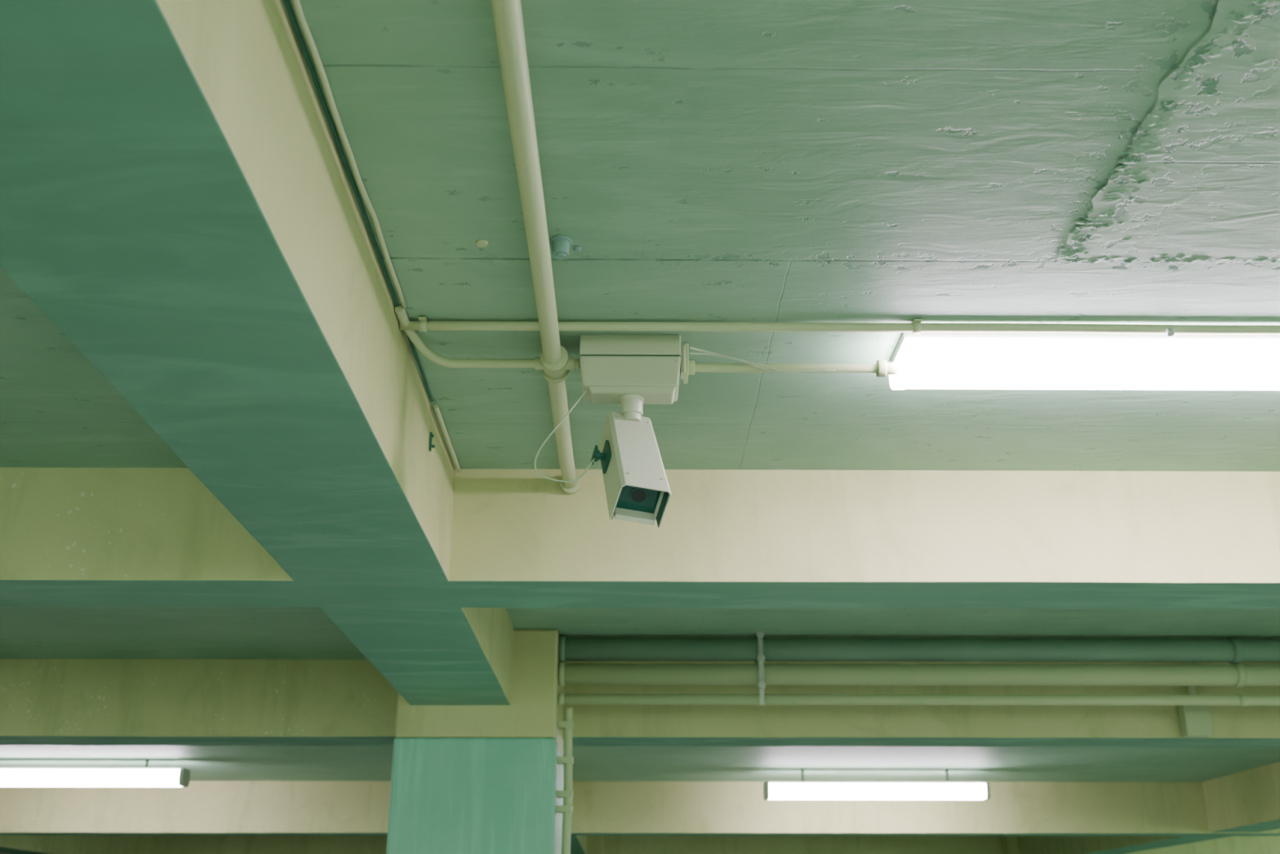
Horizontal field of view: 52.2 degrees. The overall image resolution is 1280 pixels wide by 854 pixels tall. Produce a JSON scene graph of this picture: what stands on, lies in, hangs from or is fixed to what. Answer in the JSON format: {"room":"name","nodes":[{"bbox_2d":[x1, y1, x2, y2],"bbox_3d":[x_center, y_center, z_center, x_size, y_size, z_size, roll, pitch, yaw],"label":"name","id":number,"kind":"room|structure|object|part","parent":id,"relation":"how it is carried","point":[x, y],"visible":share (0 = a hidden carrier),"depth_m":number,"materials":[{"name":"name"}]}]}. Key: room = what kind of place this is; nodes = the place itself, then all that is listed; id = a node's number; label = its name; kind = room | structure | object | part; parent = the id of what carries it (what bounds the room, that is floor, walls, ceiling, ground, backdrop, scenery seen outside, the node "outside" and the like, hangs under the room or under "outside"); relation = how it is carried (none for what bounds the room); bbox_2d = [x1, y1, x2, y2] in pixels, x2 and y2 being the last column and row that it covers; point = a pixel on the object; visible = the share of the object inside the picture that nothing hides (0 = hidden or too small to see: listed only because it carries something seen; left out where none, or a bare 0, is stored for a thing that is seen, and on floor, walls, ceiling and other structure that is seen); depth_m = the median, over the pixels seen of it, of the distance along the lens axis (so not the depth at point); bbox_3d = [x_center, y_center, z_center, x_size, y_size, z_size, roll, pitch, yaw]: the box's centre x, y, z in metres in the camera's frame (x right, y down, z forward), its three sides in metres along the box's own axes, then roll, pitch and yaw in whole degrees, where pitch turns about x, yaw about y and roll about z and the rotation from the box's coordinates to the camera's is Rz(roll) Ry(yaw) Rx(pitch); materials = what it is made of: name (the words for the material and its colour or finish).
{"room":"parking garage","nodes":[
{"label":"parking garage","id":0,"kind":"room"},
{"bbox_2d":[0,835,140,853],"bbox_3d":[-7.516,4.960,15.991,0.503,0.483,6.470,0,-21,-1],"label":"ceiling beam","id":1,"kind":"structure","parent":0,"point":[11,844],"depth_m":16.66,"materials":[{"name":"paint"}]},
{"bbox_2d":[570,835,587,853],"bbox_3d":[-0.965,4.938,16.069,0.486,0.386,6.470,0,-21,-1],"label":"ceiling beam","id":2,"kind":"structure","parent":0,"point":[579,843],"depth_m":16.74,"materials":[{"name":"green paint"}]},
{"bbox_2d":[0,0,1279,782],"bbox_3d":[-0.099,2.201,9.873,26.000,0.250,32.000,0,-21,-1],"label":"ceiling","id":3,"kind":"structure","parent":0,"point":[705,161],"depth_m":2.98,"materials":[{"name":"green paint"}]},
{"bbox_2d":[0,759,191,786],"bbox_3d":[-4.877,2.948,11.141,2.014,0.223,0.204,0,-21,-1],"label":"fluorescent light fixture","id":4,"kind":"object","parent":3,"relation":"hanging from","point":[146,776],"visible":1,"depth_m":11.04,"materials":[{"name":"plastic"}]},
{"bbox_2d":[0,768,182,786],"bbox_3d":[-4.877,2.991,11.124,1.954,0.125,0.200,0,-21,-1],"label":"diffuser","id":5,"kind":"object","parent":4,"relation":"attached to","point":[8,777],"depth_m":11.04,"materials":[{"name":"white plastic"}]},
{"bbox_2d":[0,0,454,581],"bbox_3d":[-0.809,-0.769,1.385,0.485,0.385,5.940,0,-21,-1],"label":"ceiling beam","id":6,"kind":"structure","parent":3,"relation":"attached to","point":[177,198],"depth_m":2.25,"materials":[{"name":"green paint"}]},
{"bbox_2d":[429,431,435,451],"bbox_3d":[-0.584,0.041,3.674,0.015,0.055,0.010,0,-21,-1],"label":"wall hook","id":7,"kind":"object","parent":6,"relation":"attached to","point":[431,437],"visible":1,"depth_m":3.67,"materials":[{"name":"green metal"}]},
{"bbox_2d":[292,0,405,308],"bbox_3d":[-0.539,-1.138,0.920,0.019,0.017,4.701,0,-21,-1],"label":"cable","id":8,"kind":"object","parent":3,"relation":"attached to","point":[297,4],"visible":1,"depth_m":2.45,"materials":[{"name":"beige plastic"}]},
{"bbox_2d":[283,0,434,402],"bbox_3d":[-0.558,-1.032,1.200,0.013,0.014,5.302,0,-21,-1],"label":"cable","id":9,"kind":"object","parent":3,"relation":"attached to","point":[287,3],"visible":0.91,"depth_m":2.52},
{"bbox_2d":[319,606,513,705],"bbox_3d":[-0.852,0.797,5.416,0.484,0.385,2.030,0,-21,-1],"label":"ceiling beam","id":10,"kind":"structure","parent":3,"relation":"attached to","point":[431,655],"depth_m":5.18,"materials":[{"name":"green paint"}]},
{"bbox_2d":[433,404,461,472],"bbox_3d":[-0.579,0.041,3.943,0.015,0.015,0.550,0,-21,-1],"label":"conduit","id":11,"kind":"object","parent":3,"relation":"attached to","point":[436,407],"visible":1,"depth_m":3.90,"materials":[{"name":"beige metal"}]},
{"bbox_2d":[475,239,488,247],"bbox_3d":[-0.343,-0.398,2.833,0.028,0.006,0.028,0,-21,-1],"label":"disc","id":12,"kind":"object","parent":3,"relation":"attached to","point":[480,242],"depth_m":2.83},
{"bbox_2d":[395,304,579,369],"bbox_3d":[-0.401,-0.193,3.268,0.490,0.071,0.173,11,-24,-26],"label":"conduit","id":13,"kind":"object","parent":3,"relation":"attached to","point":[535,363],"visible":0.93,"depth_m":3.29,"materials":[{"name":"beige metal"}]},
{"bbox_2d":[492,0,579,493],"bbox_3d":[-0.195,-0.888,1.456,0.104,0.089,5.874,0,-21,-1],"label":"pipe","id":14,"kind":"object","parent":3,"relation":"attached to","point":[508,14],"visible":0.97,"depth_m":2.56,"materials":[{"name":"beige metal"}]},
{"bbox_2d":[549,235,581,259],"bbox_3d":[-0.162,-0.382,2.826,0.066,0.041,0.061,0,-21,-1],"label":"plug","id":15,"kind":"object","parent":3,"relation":"attached to","point":[560,244],"depth_m":2.81,"materials":[{"name":"green plastic"}]},
{"bbox_2d":[533,334,685,528],"bbox_3d":[-0.028,0.017,3.191,0.332,0.520,0.316,-14,-25,31],"label":"security camera","id":16,"kind":"object","parent":3,"relation":"attached to","point":[631,371],"visible":1,"depth_m":3.23,"materials":[{"name":"metal"}]},
{"bbox_2d":[598,411,671,528],"bbox_3d":[-0.020,0.095,3.137,0.130,0.335,0.314,4,-22,-11],"label":"hood","id":17,"kind":"object","parent":16,"relation":"attached to","point":[637,490],"depth_m":3.05,"materials":[{"name":"metal"}]},
{"bbox_3d":[-0.004,0.170,3.028,0.115,0.102,0.088,6,-22,-15],"label":"frame","id":18,"kind":"part","parent":16,"relation":"part of","materials":[{"name":"metal"}]},
{"bbox_2d":[688,346,835,373],"bbox_3d":[0.305,-0.164,3.277,0.371,0.055,0.021,2,-21,-6],"label":"cable","id":19,"kind":"object","parent":16,"relation":"attached to","point":[772,370],"visible":1,"depth_m":3.27,"materials":[{"name":"white plastic"}]},
{"bbox_2d":[0,466,1279,609],"bbox_3d":[-0.041,0.371,4.319,26.000,0.385,0.365,0,-21,-1],"label":"ceiling beam","id":20,"kind":"structure","parent":3,"relation":"attached to","point":[124,537],"depth_m":4.16,"materials":[{"name":"beige paint"}]},
{"bbox_2d":[0,658,1279,746],"bbox_3d":[-0.072,1.528,7.238,26.000,0.428,0.364,0,-21,-1],"label":"ceiling beam","id":21,"kind":"structure","parent":3,"relation":"attached to","point":[43,701],"depth_m":7.05,"materials":[{"name":"beige paint"}]},
{"bbox_2d":[0,780,1279,835],"bbox_3d":[-0.132,3.757,12.878,26.000,0.497,0.374,0,-21,-1],"label":"ceiling beam","id":22,"kind":"structure","parent":3,"relation":"attached to","point":[202,807],"depth_m":12.70,"materials":[{"name":"beige paint"}]},
{"bbox_2d":[755,631,765,703],"bbox_3d":[0.597,1.181,6.431,0.039,0.359,0.032,0,-21,-1],"label":"bracket","id":23,"kind":"object","parent":3,"relation":"hanging from","point":[761,658],"visible":1,"depth_m":6.43,"materials":[{"name":"metal"}]},
{"bbox_2d":[558,692,1279,706],"bbox_3d":[2.513,1.353,6.475,5.826,0.059,0.059,0,-21,-1],"label":"pipe","id":24,"kind":"object","parent":23,"relation":"attached to","point":[1239,700],"visible":0.96,"depth_m":6.45,"materials":[{"name":"beige metal"}]},
{"bbox_2d":[559,662,1279,687],"bbox_3d":[2.513,1.238,6.520,5.826,0.119,0.119,0,-21,-1],"label":"pipe","id":25,"kind":"object","parent":23,"relation":"attached to","point":[1237,675],"visible":0.89,"depth_m":6.47,"materials":[{"name":"metal"}]},
{"bbox_2d":[559,635,1279,663],"bbox_3d":[2.513,1.122,6.564,5.826,0.133,0.133,0,-21,-1],"label":"pipe","id":26,"kind":"object","parent":23,"relation":"attached to","point":[1230,650],"visible":0.91,"depth_m":6.51,"materials":[{"name":"green metal"}]},
{"bbox_2d":[683,343,899,383],"bbox_3d":[0.381,-0.159,3.298,0.544,0.075,0.085,0,-21,-1],"label":"conduit","id":27,"kind":"object","parent":3,"relation":"attached to","point":[882,368],"visible":0.96,"depth_m":3.29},
{"bbox_2d":[400,316,1279,333],"bbox_3d":[2.519,-0.236,3.214,6.204,0.028,0.053,0,-21,-1],"label":"conduit","id":28,"kind":"object","parent":3,"relation":"attached to","point":[423,325],"depth_m":3.19,"materials":[{"name":"beige metal"}]},
{"bbox_2d":[763,768,990,799],"bbox_3d":[2.128,3.227,11.804,2.011,0.263,0.204,0,-21,-1],"label":"fluorescent light fixture","id":29,"kind":"object","parent":3,"relation":"hanging from","point":[802,789],"visible":1,"depth_m":11.70,"materials":[{"name":"plastic"}]},
{"bbox_2d":[768,782,986,799],"bbox_3d":[2.128,3.289,11.780,1.951,0.125,0.200,0,-21,-1],"label":"diffuser","id":30,"kind":"object","parent":29,"relation":"attached to","point":[775,790],"depth_m":11.69,"materials":[{"name":"white plastic"}]},
{"bbox_2d":[888,332,1279,390],"bbox_3d":[1.687,-0.160,3.331,2.066,0.086,0.214,0,-21,-1],"label":"fluorescent light fixture","id":31,"kind":"object","parent":3,"relation":"attached to","point":[926,361],"visible":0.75,"depth_m":3.25,"materials":[{"name":"plastic"}]},
{"bbox_2d":[1054,0,1279,263],"bbox_3d":[3.259,-1.006,1.268,4.666,0.007,3.570,0,-21,-1],"label":"plaster","id":32,"kind":"object","parent":3,"relation":"attached to","point":[1214,192],"depth_m":2.55,"materials":[{"name":"paint"}]},
{"bbox_2d":[1057,0,1279,263],"bbox_3d":[1.407,-0.585,2.333,0.975,0.004,1.248,0,-21,-1],"label":"flakes","id":33,"kind":"object","parent":3,"relation":"attached to","point":[1242,17],"visible":1,"depth_m":2.48,"materials":[{"name":"green paint"}]},
{"bbox_2d":[1165,327,1174,336],"bbox_3d":[1.292,-0.231,3.182,0.018,0.019,0.021,0,-21,-1],"label":"screw","id":34,"kind":"object","parent":3,"relation":"attached to","point":[1170,331],"visible":1,"depth_m":3.18,"materials":[{"name":"metal"}]},
{"bbox_2d":[1177,662,1213,737],"bbox_3d":[2.980,1.462,7.052,0.140,0.415,0.085,0,-21,-1],"label":"junction box","id":35,"kind":"object","parent":3,"relation":"attached to","point":[1195,721],"visible":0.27,"depth_m":6.97,"materials":[{"name":"beige metal"}]},
{"bbox_2d":[0,835,1279,853],"bbox_3d":[-0.200,6.241,19.245,26.000,0.514,0.404,0,-21,-1],"label":"ceiling beam","id":36,"kind":"structure","parent":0,"point":[148,844],"depth_m":19.09,"materials":[{"name":"paint"}]},
{"bbox_2d":[1017,835,1231,853],"bbox_3d":[5.734,5.008,16.113,0.483,0.483,6.470,0,-21,-1],"label":"ceiling beam","id":37,"kind":"structure","parent":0,"point":[1027,844],"depth_m":15.78,"materials":[{"name":"paint"}]},
{"bbox_2d":[1202,761,1279,831],"bbox_3d":[5.798,2.673,10.106,0.483,0.482,5.720,0,-21,-1],"label":"ceiling beam","id":38,"kind":"structure","parent":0,"point":[1247,800],"depth_m":12.00,"materials":[{"name":"beige paint"}]},
{"bbox_3d":[-0.099,5.207,8.704,26.000,0.200,32.000,0,-21,-1],"label":"floor","id":39,"kind":"structure","parent":0,"visible":0},
{"bbox_2d":[386,629,564,853],"bbox_3d":[-0.792,2.561,6.314,0.771,3.000,0.960,0,-21,-1],"label":"concrete column","id":40,"kind":"structure","parent":39,"relation":"on","point":[465,779],"depth_m":6.17,"materials":[{"name":"teal paint"}]},
{"bbox_2d":[555,706,573,853],"bbox_3d":[-0.365,2.628,6.002,0.076,2.650,0.060,0,-21,-1],"label":"conduit","id":41,"kind":"object","parent":40,"relation":"attached to","point":[567,725],"visible":1,"depth_m":6.34,"materials":[{"name":"beige metal"}]},
{"bbox_2d":[587,835,603,853],"bbox_3d":[-0.924,7.390,18.737,0.771,3.000,0.900,0,-21,-1],"label":"concrete column","id":42,"kind":"structure","parent":39,"relation":"on","point":[595,842],"depth_m":18.80,"materials":[{"name":"teal paint"}]},
{"bbox_2d":[1000,835,1019,853],"bbox_3d":[5.700,7.414,18.799,0.800,3.000,0.900,0,-21,-1],"label":"concrete column","id":43,"kind":"structure","parent":39,"relation":"on","point":[1010,844],"depth_m":18.87,"materials":[{"name":"teal paint"}]}
]}

